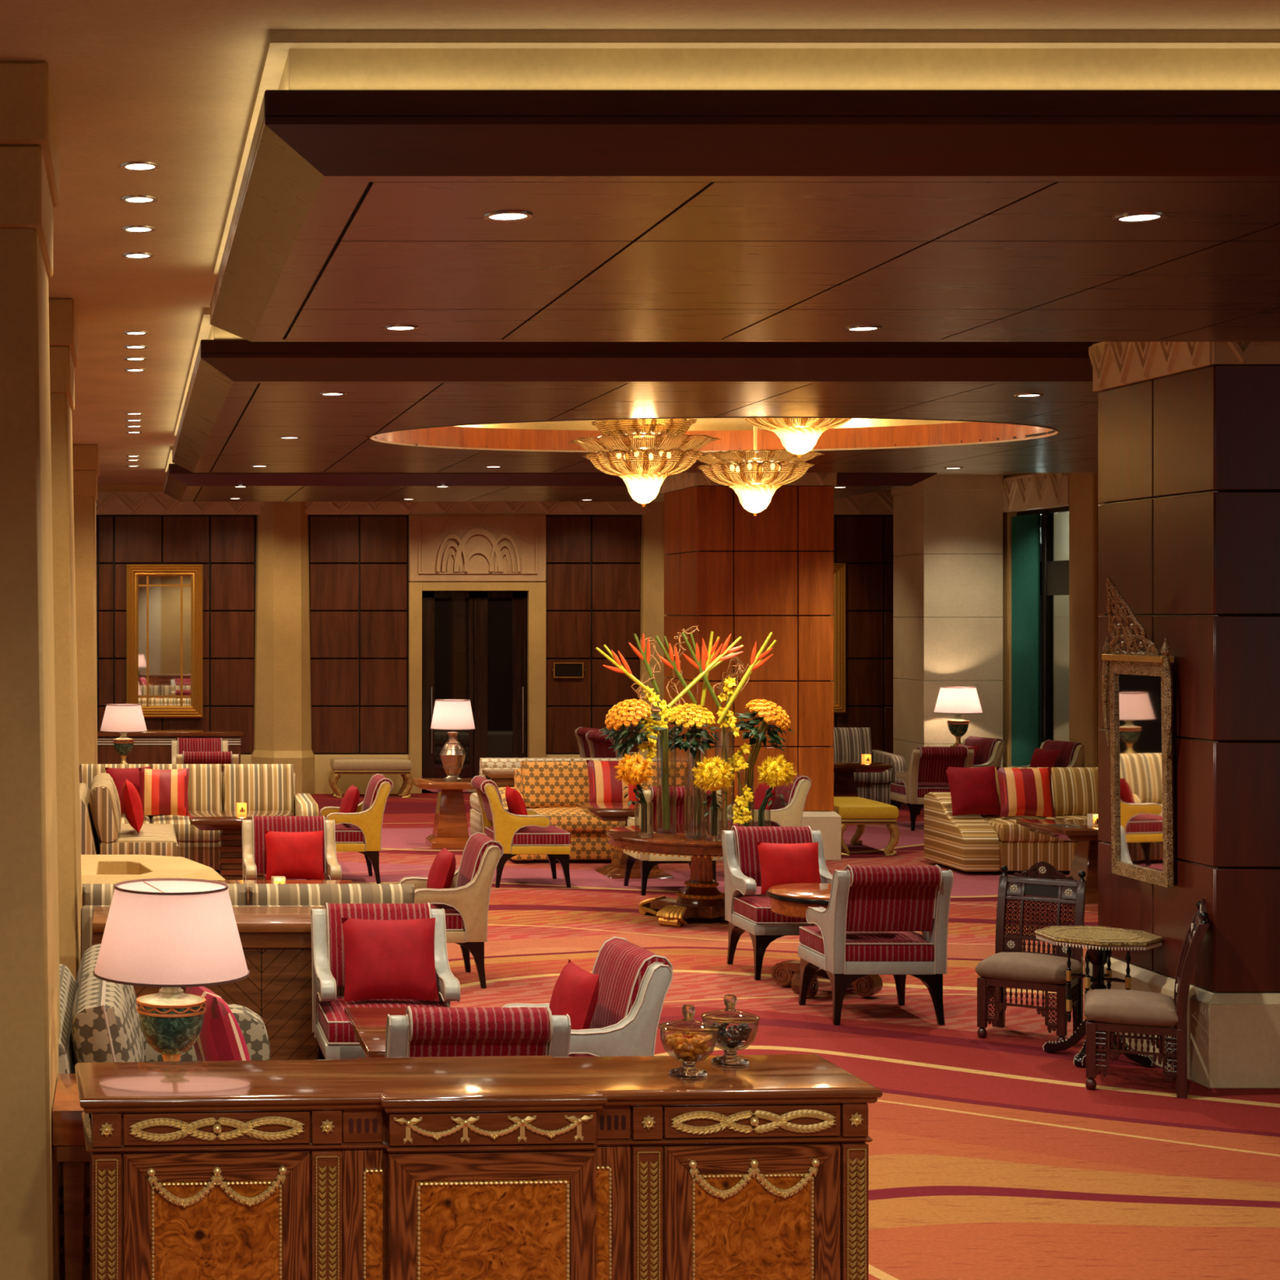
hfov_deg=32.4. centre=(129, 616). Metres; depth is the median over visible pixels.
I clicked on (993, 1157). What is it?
floor
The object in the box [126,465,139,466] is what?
recessed light
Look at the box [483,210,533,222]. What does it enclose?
recessed light
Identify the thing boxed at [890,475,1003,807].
wall
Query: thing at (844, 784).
table
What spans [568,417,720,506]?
chandelier
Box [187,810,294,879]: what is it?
table
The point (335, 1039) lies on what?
lounge armchair
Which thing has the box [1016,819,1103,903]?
table
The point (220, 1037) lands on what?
striped cushion
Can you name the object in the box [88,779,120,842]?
cushion
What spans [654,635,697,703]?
stem
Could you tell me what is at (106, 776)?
cushion
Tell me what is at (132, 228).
recessed light
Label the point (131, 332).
recessed light
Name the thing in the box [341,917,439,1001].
cushion
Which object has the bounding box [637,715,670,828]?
orchid spray
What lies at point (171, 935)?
table lamp
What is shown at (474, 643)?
door
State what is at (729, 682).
orchid spray
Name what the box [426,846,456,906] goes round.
cushion
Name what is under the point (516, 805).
cushion
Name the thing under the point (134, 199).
recessed light
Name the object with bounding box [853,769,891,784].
seat cushion
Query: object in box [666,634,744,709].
stem
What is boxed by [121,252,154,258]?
recessed light
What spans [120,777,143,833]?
cushion
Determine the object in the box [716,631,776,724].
stem
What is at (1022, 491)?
door frame
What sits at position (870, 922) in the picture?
lounge armchair
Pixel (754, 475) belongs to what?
chandelier
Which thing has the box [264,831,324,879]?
cushion
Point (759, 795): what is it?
cushion
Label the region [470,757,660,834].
sofa
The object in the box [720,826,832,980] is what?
lounge armchair
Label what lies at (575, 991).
cushion
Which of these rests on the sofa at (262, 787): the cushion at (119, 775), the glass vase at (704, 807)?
the cushion at (119, 775)
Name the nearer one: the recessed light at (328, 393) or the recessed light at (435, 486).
the recessed light at (328, 393)
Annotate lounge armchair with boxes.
[171,737,227,764]
[176,751,239,772]
[241,815,342,879]
[306,773,393,884]
[311,902,460,1059]
[384,1005,571,1057]
[398,831,503,988]
[471,775,570,887]
[502,936,672,1057]
[574,726,641,757]
[585,730,646,757]
[622,786,721,895]
[719,774,811,826]
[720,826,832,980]
[797,864,953,1025]
[889,746,973,831]
[917,735,1005,814]
[1008,739,1084,767]
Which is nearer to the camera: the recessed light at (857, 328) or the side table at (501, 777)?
the recessed light at (857, 328)
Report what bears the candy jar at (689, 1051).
on the carved commode
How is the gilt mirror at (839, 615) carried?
attached to the wall at (313, 611)
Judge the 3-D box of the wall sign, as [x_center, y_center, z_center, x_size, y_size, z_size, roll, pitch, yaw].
[5.189,0.639,24.684,0.398,0.180,0.028,0,0,0]
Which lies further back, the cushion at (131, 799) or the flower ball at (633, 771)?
the cushion at (131, 799)
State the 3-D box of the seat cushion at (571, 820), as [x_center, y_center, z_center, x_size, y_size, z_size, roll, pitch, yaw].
[3.795,1.755,17.990,0.722,0.197,0.640,0,0,0]
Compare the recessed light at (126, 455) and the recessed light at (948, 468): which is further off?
the recessed light at (126, 455)
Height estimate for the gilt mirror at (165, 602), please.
1.811 m
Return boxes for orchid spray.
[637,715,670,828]
[643,685,671,827]
[716,706,739,827]
[717,676,737,828]
[727,742,751,826]
[731,783,753,826]
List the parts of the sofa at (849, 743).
arm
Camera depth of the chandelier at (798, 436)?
13.14 m
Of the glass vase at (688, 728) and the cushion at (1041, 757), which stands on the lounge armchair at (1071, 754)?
the cushion at (1041, 757)
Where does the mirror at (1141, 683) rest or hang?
attached to the pillar at (1188, 433)
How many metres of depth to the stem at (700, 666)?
14.34 m
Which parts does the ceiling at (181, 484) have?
border rail, ceiling panel, ceiling panel, ceiling panel, ceiling panel, border rail, ceiling panel, ceiling panel, ceiling panel, ceiling panel, border rail, ceiling panel, ceiling panel, ceiling panel, ceiling panel, border rail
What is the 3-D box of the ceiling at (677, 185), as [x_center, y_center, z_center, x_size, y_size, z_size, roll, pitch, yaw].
[4.978,-1.373,7.385,9.244,0.354,3.770,0,0,0]
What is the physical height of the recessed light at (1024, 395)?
0.006 m
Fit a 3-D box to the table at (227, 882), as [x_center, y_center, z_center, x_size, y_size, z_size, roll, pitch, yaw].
[0.880,1.825,11.860,0.840,0.550,0.800,0,0,0]
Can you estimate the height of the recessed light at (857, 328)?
0.006 m
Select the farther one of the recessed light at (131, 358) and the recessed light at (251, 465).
the recessed light at (251, 465)
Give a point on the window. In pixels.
(1054, 575)
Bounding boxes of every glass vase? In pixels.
[634,801,653,837]
[656,726,676,833]
[684,768,702,839]
[687,728,706,828]
[704,807,724,840]
[715,731,733,834]
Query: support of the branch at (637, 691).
in the glass vase at (668, 726)
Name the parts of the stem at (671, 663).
stem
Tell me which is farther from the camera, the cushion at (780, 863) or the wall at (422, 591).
the wall at (422, 591)
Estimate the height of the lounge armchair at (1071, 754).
0.830 m
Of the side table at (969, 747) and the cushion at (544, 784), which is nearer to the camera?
the cushion at (544, 784)
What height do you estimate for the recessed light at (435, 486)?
0.006 m
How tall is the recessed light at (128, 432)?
0.006 m
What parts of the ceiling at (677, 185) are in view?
border rail, ceiling panel, ceiling panel, ceiling panel, ceiling panel, ceiling panel, border rail, border rail, ceiling panel, ceiling panel, ceiling panel, ceiling panel, ceiling panel, ceiling panel, ceiling panel, ceiling panel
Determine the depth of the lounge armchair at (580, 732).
23.91 m
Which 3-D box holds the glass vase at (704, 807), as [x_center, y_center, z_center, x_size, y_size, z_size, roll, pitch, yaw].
[3.914,1.392,13.980,0.124,0.215,0.124,0,0,0]
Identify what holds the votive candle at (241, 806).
on the table at (228, 823)
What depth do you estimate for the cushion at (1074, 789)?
17.41 m
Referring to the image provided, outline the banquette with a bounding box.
[80,884,414,960]
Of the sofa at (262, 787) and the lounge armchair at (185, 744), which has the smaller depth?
the sofa at (262, 787)
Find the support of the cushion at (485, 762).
on the sofa at (476, 824)
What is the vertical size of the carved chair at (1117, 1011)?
0.850 m
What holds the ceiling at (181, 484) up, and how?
attached to the ceiling at (171, 84)
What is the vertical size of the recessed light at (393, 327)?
0.006 m
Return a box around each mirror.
[126,564,203,717]
[830,563,846,713]
[1102,576,1175,888]
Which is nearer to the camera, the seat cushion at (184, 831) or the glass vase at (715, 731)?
the glass vase at (715, 731)
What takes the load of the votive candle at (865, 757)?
on the table at (844, 784)
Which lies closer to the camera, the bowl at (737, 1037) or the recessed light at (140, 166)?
the bowl at (737, 1037)
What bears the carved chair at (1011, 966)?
on the floor
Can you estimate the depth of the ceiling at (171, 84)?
6.10 m
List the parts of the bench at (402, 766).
leg, leg, seat, rail, leg, leg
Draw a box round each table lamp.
[93,878,249,1061]
[99,703,147,764]
[430,698,475,782]
[933,686,982,746]
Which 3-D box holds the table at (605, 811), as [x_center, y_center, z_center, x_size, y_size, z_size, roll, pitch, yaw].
[4.100,1.825,16.950,0.800,0.550,0.780,0,0,0]
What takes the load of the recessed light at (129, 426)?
in the ceiling at (171, 84)
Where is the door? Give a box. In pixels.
[422,591,526,792]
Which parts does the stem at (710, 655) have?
stem, stem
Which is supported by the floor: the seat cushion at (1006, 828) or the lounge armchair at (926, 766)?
the lounge armchair at (926, 766)
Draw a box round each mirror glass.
[138,576,191,706]
[1115,674,1163,871]
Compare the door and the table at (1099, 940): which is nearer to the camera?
the table at (1099, 940)
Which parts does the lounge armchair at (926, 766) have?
leg, seat frame, arm frame, leg, seat, backrest, arm frame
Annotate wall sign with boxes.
[551,662,585,677]
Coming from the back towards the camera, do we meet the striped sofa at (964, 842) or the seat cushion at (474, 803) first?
the seat cushion at (474, 803)
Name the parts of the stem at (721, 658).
stem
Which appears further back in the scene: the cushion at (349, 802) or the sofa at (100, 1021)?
the cushion at (349, 802)
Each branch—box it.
[631,636,668,828]
[666,625,699,823]
[712,656,750,828]
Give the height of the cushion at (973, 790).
0.401 m
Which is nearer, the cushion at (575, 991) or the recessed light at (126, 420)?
the cushion at (575, 991)
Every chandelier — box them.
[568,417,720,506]
[696,426,824,515]
[743,417,851,457]
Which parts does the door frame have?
zigzag moulding, zigzag moulding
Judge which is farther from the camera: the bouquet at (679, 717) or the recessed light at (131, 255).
the bouquet at (679, 717)
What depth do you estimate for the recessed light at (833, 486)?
19.29 m
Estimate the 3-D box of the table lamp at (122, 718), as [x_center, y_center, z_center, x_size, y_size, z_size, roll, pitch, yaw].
[-0.060,1.157,20.180,0.461,0.607,0.461,0,0,0]
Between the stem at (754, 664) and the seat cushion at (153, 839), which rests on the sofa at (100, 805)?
the seat cushion at (153, 839)
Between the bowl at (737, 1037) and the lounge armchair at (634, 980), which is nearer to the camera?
the bowl at (737, 1037)
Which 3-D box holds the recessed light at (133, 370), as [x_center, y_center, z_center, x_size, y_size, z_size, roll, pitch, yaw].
[0.035,-1.547,13.125,0.140,0.006,0.140,0,0,0]
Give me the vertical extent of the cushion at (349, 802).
0.301 m
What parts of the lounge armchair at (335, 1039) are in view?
leg, arm frame, seat frame, backrest, seat, arm frame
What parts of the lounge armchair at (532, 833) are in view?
backrest, arm frame, leg, arm frame, seat, seat frame, leg, leg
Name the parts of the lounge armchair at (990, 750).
backrest, arm frame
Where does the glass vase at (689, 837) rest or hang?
on the table at (701, 897)
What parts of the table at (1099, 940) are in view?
turned stem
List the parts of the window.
frame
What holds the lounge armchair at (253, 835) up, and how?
on the floor
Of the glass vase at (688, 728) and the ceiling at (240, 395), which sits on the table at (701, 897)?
the glass vase at (688, 728)
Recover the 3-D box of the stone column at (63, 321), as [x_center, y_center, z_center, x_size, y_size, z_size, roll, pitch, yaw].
[-0.746,0.275,10.625,1.005,3.650,0.950,0,0,0]
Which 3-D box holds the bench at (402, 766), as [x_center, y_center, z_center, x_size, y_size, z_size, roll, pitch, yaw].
[2.799,1.887,24.280,0.953,0.482,0.420,0,0,0]
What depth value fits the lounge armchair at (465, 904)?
11.76 m
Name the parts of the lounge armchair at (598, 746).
arm frame, backrest, arm frame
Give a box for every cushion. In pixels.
[75,943,144,1062]
[79,764,150,816]
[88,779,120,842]
[90,773,120,817]
[100,823,177,856]
[105,766,151,813]
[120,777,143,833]
[138,768,189,816]
[151,764,222,816]
[151,814,220,841]
[186,986,250,1061]
[222,764,294,815]
[248,884,414,905]
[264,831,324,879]
[339,784,359,825]
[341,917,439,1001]
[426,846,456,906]
[470,792,480,812]
[479,757,572,775]
[505,785,527,815]
[520,760,589,808]
[527,807,620,832]
[549,959,599,1055]
[571,757,660,760]
[586,760,639,802]
[751,782,775,821]
[756,841,821,894]
[830,727,872,760]
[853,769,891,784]
[945,765,1000,816]
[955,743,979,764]
[982,815,1067,842]
[995,766,1056,817]
[1029,747,1059,767]
[1036,767,1097,817]
[1042,815,1087,841]
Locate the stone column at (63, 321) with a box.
[48,297,81,982]
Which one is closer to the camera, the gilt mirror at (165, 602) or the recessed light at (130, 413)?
the recessed light at (130, 413)
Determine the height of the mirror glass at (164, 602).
1.551 m
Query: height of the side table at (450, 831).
0.600 m
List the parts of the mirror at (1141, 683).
frame rail, cornice, frame rail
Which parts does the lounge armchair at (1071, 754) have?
backrest, arm frame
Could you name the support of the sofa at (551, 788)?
on the floor
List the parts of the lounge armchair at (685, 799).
leg, arm frame, leg, seat frame, backrest, leg, arm frame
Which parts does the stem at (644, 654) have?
stem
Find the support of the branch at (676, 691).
in the glass vase at (688, 728)
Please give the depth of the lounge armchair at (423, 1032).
6.76 m
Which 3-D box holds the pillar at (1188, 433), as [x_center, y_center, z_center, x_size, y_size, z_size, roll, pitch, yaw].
[5.430,0.350,9.882,1.270,3.500,1.220,0,0,0]
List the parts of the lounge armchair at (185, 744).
arm frame, backrest, arm frame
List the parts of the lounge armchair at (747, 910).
leg, arm frame, leg, seat, backrest, seat frame, arm frame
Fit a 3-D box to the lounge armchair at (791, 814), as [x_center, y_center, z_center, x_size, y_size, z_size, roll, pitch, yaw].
[5.083,1.685,16.850,0.690,0.830,0.589,0,0,0]
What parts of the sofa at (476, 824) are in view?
frame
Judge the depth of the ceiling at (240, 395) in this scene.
11.70 m
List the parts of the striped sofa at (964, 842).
arm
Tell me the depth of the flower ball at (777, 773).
14.26 m
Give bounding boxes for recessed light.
[120,160,159,171]
[120,195,158,204]
[121,225,155,233]
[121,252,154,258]
[123,330,149,335]
[124,345,147,349]
[124,356,146,360]
[124,368,146,372]
[124,412,143,414]
[125,419,142,421]
[125,425,142,427]
[125,431,142,433]
[126,455,140,457]
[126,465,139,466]
[232,485,248,487]
[250,465,269,466]
[278,435,300,439]
[318,391,346,395]
[382,324,418,331]
[434,485,450,487]
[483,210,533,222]
[484,466,502,467]
[833,486,848,488]
[844,325,882,331]
[943,466,963,469]
[1013,393,1044,397]
[1111,211,1167,222]
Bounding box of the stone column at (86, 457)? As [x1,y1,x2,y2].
[72,444,99,764]
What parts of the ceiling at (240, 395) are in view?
border rail, ceiling panel, ceiling panel, ceiling panel, ceiling panel, ceiling panel, ceiling panel, ceiling panel, ceiling panel, ceiling panel, ceiling panel, ceiling panel, ceiling panel, ceiling panel, border rail, ceiling panel, border rail, ceiling panel, ceiling panel, ceiling panel, ceiling panel, ceiling panel, ceiling panel, ceiling panel, ceiling panel, ceiling panel, ceiling panel, ceiling panel, ceiling panel, ceiling panel, ceiling panel, ceiling panel, ceiling panel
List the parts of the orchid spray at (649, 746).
stem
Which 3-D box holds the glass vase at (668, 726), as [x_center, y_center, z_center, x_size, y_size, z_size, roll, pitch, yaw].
[3.713,1.135,14.440,0.132,0.730,0.132,0,0,0]
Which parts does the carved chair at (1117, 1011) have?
leg, seat, leg, leg, post, rail, post, rail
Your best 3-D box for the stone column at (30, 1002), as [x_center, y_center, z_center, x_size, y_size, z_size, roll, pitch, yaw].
[-0.712,0.275,6.285,1.000,3.650,0.950,0,0,0]
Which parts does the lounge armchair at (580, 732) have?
arm frame, backrest, arm frame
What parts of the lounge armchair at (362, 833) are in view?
arm frame, seat, seat frame, arm frame, leg, leg, backrest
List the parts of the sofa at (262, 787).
frame, arm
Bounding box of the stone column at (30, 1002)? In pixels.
[0,61,60,1279]
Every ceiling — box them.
[0,0,1279,484]
[163,445,937,502]
[172,307,1102,472]
[209,29,1279,342]
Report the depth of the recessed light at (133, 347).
11.99 m
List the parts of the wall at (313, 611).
wood panel, wood panel, wood panel, wood panel, wood panel, wood panel, wood panel, wood panel, wood panel, wood panel, wood panel, wood panel, wood panel, wood panel, wood panel, wood panel, wood panel, wood panel, wood panel, wood panel, wood panel, wood panel, wood panel, wood panel, wood panel, wood panel, wood panel, wood panel, wood panel, wood panel, wood panel, wood panel, wood panel, cornice, zigzag moulding, zigzag moulding, wood panel, wood panel, wood panel, wood panel, wood panel, wood panel, wood panel, wood panel, wood panel, wood panel, wood panel, wood panel, wood panel, wood panel, wood panel, wood panel, wood panel, wood panel, wood panel, wood panel, wood panel, wood panel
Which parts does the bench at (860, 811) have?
leg, leg, seat, rail, leg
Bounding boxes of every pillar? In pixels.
[661,472,841,860]
[1084,342,1279,1088]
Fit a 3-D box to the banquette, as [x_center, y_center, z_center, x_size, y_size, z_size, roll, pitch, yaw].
[0.575,1.687,10.330,1.620,0.766,0.800,0,0,0]
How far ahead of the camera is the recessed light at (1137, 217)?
6.24 m
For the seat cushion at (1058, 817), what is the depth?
17.25 m
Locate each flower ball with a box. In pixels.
[614,751,653,832]
[691,755,736,835]
[756,755,797,826]
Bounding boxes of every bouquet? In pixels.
[600,698,669,830]
[657,702,721,825]
[734,698,794,826]
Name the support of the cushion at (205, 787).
on the sofa at (262, 787)
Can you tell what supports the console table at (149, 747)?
on the floor
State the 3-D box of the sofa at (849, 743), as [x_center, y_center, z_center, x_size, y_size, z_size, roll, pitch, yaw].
[7.520,1.660,23.200,1.900,0.821,0.900,0,0,0]
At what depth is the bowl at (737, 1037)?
5.68 m
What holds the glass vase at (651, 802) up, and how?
on the table at (701, 897)
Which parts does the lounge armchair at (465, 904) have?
arm frame, seat, seat frame, arm frame, leg, leg, backrest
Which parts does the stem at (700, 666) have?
stem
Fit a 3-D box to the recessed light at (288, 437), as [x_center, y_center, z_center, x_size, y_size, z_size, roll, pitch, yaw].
[1.067,-1.193,13.953,0.150,0.006,0.150,0,0,0]
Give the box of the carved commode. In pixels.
[75,1053,882,1279]
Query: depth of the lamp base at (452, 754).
18.93 m
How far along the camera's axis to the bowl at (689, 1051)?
5.53 m
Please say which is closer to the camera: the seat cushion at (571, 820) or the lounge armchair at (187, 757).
the seat cushion at (571, 820)
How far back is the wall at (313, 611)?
24.70 m
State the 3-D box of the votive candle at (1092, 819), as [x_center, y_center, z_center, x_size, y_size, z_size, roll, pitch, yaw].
[7.140,1.507,15.448,0.070,0.085,0.074,0,0,-6]
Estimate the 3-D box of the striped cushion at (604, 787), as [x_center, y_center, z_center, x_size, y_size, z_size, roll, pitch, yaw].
[4.150,1.440,17.921,0.440,0.407,0.184,0,0,0]
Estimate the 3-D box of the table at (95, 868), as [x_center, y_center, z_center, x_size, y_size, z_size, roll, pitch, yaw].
[0.100,1.820,12.960,1.039,0.560,1.320,0,0,0]
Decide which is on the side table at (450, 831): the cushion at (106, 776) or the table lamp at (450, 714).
the table lamp at (450, 714)
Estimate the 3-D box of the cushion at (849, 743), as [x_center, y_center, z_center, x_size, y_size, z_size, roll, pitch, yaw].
[7.875,1.470,23.400,0.862,0.441,0.241,0,0,0]
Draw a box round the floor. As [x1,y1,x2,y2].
[214,791,1279,1279]
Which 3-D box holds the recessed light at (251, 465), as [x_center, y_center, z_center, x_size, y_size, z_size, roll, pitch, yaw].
[1.033,-1.193,16.596,0.150,0.006,0.150,0,0,0]
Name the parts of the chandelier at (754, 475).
brass stem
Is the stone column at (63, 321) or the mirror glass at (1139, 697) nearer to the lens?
the mirror glass at (1139, 697)
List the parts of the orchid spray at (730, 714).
stem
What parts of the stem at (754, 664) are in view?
stem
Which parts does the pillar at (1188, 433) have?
wood panel, wood panel, wood panel, wood panel, wood panel, zigzag moulding, zigzag moulding, wood panel, wood panel, wood panel, wood panel, wood panel, zigzag moulding, wood panel, wood panel, wood panel, wood panel, wood panel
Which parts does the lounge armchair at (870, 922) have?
leg, arm frame, leg, seat frame, seat, backrest, leg, leg, arm frame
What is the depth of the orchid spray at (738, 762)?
14.40 m
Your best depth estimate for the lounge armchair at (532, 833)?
16.14 m
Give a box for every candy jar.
[658,1004,719,1078]
[700,994,759,1066]
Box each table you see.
[52,1073,89,1279]
[80,854,225,906]
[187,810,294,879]
[212,880,353,905]
[344,1007,407,1057]
[412,777,475,848]
[575,802,675,878]
[605,824,732,927]
[766,883,882,996]
[833,760,892,796]
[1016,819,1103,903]
[1034,925,1163,1066]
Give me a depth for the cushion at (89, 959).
7.41 m
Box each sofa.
[58,943,270,1279]
[79,764,319,870]
[79,773,177,856]
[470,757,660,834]
[497,760,688,860]
[830,727,906,805]
[924,767,1097,871]
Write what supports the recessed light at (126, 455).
in the ceiling at (171, 84)
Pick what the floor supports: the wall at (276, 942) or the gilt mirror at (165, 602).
the wall at (276, 942)
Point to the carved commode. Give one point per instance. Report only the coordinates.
(517, 1167)
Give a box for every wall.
[92,906,344,1060]
[95,484,895,794]
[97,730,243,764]
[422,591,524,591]
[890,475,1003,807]
[1040,511,1069,746]
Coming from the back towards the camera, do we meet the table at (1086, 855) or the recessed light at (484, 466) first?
the recessed light at (484, 466)
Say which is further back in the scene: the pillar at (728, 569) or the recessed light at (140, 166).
the pillar at (728, 569)
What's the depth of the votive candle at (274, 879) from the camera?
11.69 m
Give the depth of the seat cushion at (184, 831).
16.95 m
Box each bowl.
[659,1024,717,1062]
[702,1013,758,1051]
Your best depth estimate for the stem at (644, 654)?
14.49 m
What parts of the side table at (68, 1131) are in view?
leg, leg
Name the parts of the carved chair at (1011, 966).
leg, leg, post, lattice panel, seat, rail, rail, lattice panel, rail, carved panel, rail, leg, lattice panel, leg, post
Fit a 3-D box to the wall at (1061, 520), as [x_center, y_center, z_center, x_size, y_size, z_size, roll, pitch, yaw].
[10.975,-0.890,23.500,2.050,6.220,17.000,0,0,0]
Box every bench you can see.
[328,757,413,798]
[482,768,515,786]
[832,796,899,856]
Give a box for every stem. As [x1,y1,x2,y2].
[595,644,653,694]
[628,633,659,693]
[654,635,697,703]
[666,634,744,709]
[681,632,720,710]
[700,631,723,706]
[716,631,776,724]
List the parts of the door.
handle, glass pane, glass pane, handle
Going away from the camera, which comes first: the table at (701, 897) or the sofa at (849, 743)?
the table at (701, 897)
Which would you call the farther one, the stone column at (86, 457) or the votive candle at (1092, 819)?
the stone column at (86, 457)
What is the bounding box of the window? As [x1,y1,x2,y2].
[1017,506,1069,742]
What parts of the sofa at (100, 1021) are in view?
frame, arm, arm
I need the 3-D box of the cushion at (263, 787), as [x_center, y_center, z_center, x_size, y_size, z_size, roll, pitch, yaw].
[1.087,1.470,17.610,0.599,0.441,0.241,0,0,0]
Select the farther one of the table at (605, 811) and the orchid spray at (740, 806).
the table at (605, 811)
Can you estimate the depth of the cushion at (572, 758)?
19.31 m
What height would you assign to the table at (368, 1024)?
0.550 m
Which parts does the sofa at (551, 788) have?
arm, frame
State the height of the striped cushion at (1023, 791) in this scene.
0.404 m
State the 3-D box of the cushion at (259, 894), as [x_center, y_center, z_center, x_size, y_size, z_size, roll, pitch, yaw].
[0.980,1.498,10.180,0.802,0.387,0.234,0,0,0]
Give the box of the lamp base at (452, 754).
[440,732,465,782]
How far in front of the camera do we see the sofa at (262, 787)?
17.51 m
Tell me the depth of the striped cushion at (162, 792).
17.09 m
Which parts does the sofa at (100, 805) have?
frame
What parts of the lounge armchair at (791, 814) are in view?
seat, arm frame, arm frame, backrest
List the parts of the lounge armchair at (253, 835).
arm frame, backrest, arm frame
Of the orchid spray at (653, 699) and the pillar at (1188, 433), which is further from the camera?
the orchid spray at (653, 699)
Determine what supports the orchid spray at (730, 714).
in the glass vase at (715, 731)
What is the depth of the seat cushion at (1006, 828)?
16.92 m
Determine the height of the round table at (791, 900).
0.561 m
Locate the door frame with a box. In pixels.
[1000,472,1104,767]
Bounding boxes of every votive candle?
[236,802,246,814]
[271,875,285,884]
[862,754,871,762]
[1087,813,1097,826]
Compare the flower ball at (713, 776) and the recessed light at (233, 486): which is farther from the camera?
the recessed light at (233, 486)
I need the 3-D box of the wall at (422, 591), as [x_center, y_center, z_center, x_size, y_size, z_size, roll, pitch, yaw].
[4.075,0.800,25.175,1.750,2.600,0.050,0,0,0]
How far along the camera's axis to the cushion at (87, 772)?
17.57 m
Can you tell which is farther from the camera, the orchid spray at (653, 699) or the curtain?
the curtain
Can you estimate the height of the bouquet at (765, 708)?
0.906 m
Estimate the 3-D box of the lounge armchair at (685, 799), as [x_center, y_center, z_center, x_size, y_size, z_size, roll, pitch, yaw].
[4.130,1.685,15.917,0.589,0.830,0.690,0,0,0]
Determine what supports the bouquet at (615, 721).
in the glass vase at (668, 726)
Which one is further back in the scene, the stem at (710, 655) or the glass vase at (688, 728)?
the glass vase at (688, 728)
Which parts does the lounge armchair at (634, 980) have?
arm frame, seat, arm frame, backrest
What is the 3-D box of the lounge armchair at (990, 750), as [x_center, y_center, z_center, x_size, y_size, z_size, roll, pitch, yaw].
[8.712,1.685,21.873,0.690,0.830,0.589,0,0,-14]
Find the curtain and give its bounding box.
[1011,513,1039,766]
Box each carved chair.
[975,861,1086,1041]
[1084,898,1208,1098]
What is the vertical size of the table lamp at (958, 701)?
0.656 m
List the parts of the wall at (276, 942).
rail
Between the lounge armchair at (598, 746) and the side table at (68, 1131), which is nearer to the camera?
the side table at (68, 1131)
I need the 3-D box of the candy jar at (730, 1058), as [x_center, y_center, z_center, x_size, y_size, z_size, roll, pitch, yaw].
[1.640,1.127,5.700,0.156,0.186,0.156,0,0,41]
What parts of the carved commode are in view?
drawer, door, door rail, burl panel, knob, waist moulding, frieze panel, door, door rail, burl panel, door, drawer, door rail, burl panel, knob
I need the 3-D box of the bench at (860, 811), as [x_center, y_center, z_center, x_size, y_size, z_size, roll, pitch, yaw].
[6.459,1.887,18.720,0.573,0.482,0.950,0,0,0]
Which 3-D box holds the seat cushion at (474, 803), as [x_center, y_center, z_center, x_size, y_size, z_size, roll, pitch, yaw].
[3.665,1.755,19.610,0.842,0.197,0.580,0,0,0]
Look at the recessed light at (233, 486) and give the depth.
19.21 m
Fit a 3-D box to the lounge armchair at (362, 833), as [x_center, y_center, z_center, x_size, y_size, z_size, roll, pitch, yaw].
[1.723,1.685,16.600,0.690,0.830,0.589,0,0,0]
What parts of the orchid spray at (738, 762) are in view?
stem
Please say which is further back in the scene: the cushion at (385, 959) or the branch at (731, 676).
the branch at (731, 676)
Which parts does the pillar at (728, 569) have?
wood panel, wood panel, wood panel, wood panel, wood panel, zigzag moulding, zigzag moulding, wood panel, wood panel, wood panel, wood panel, wood panel, wood panel, wood panel, wood panel, wood panel, wood panel, wood panel, wood panel, wood panel, wood panel, wood panel, zigzag moulding, wood panel, wood panel, wood panel, wood panel, wood panel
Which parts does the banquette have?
frame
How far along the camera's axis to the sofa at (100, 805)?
15.59 m

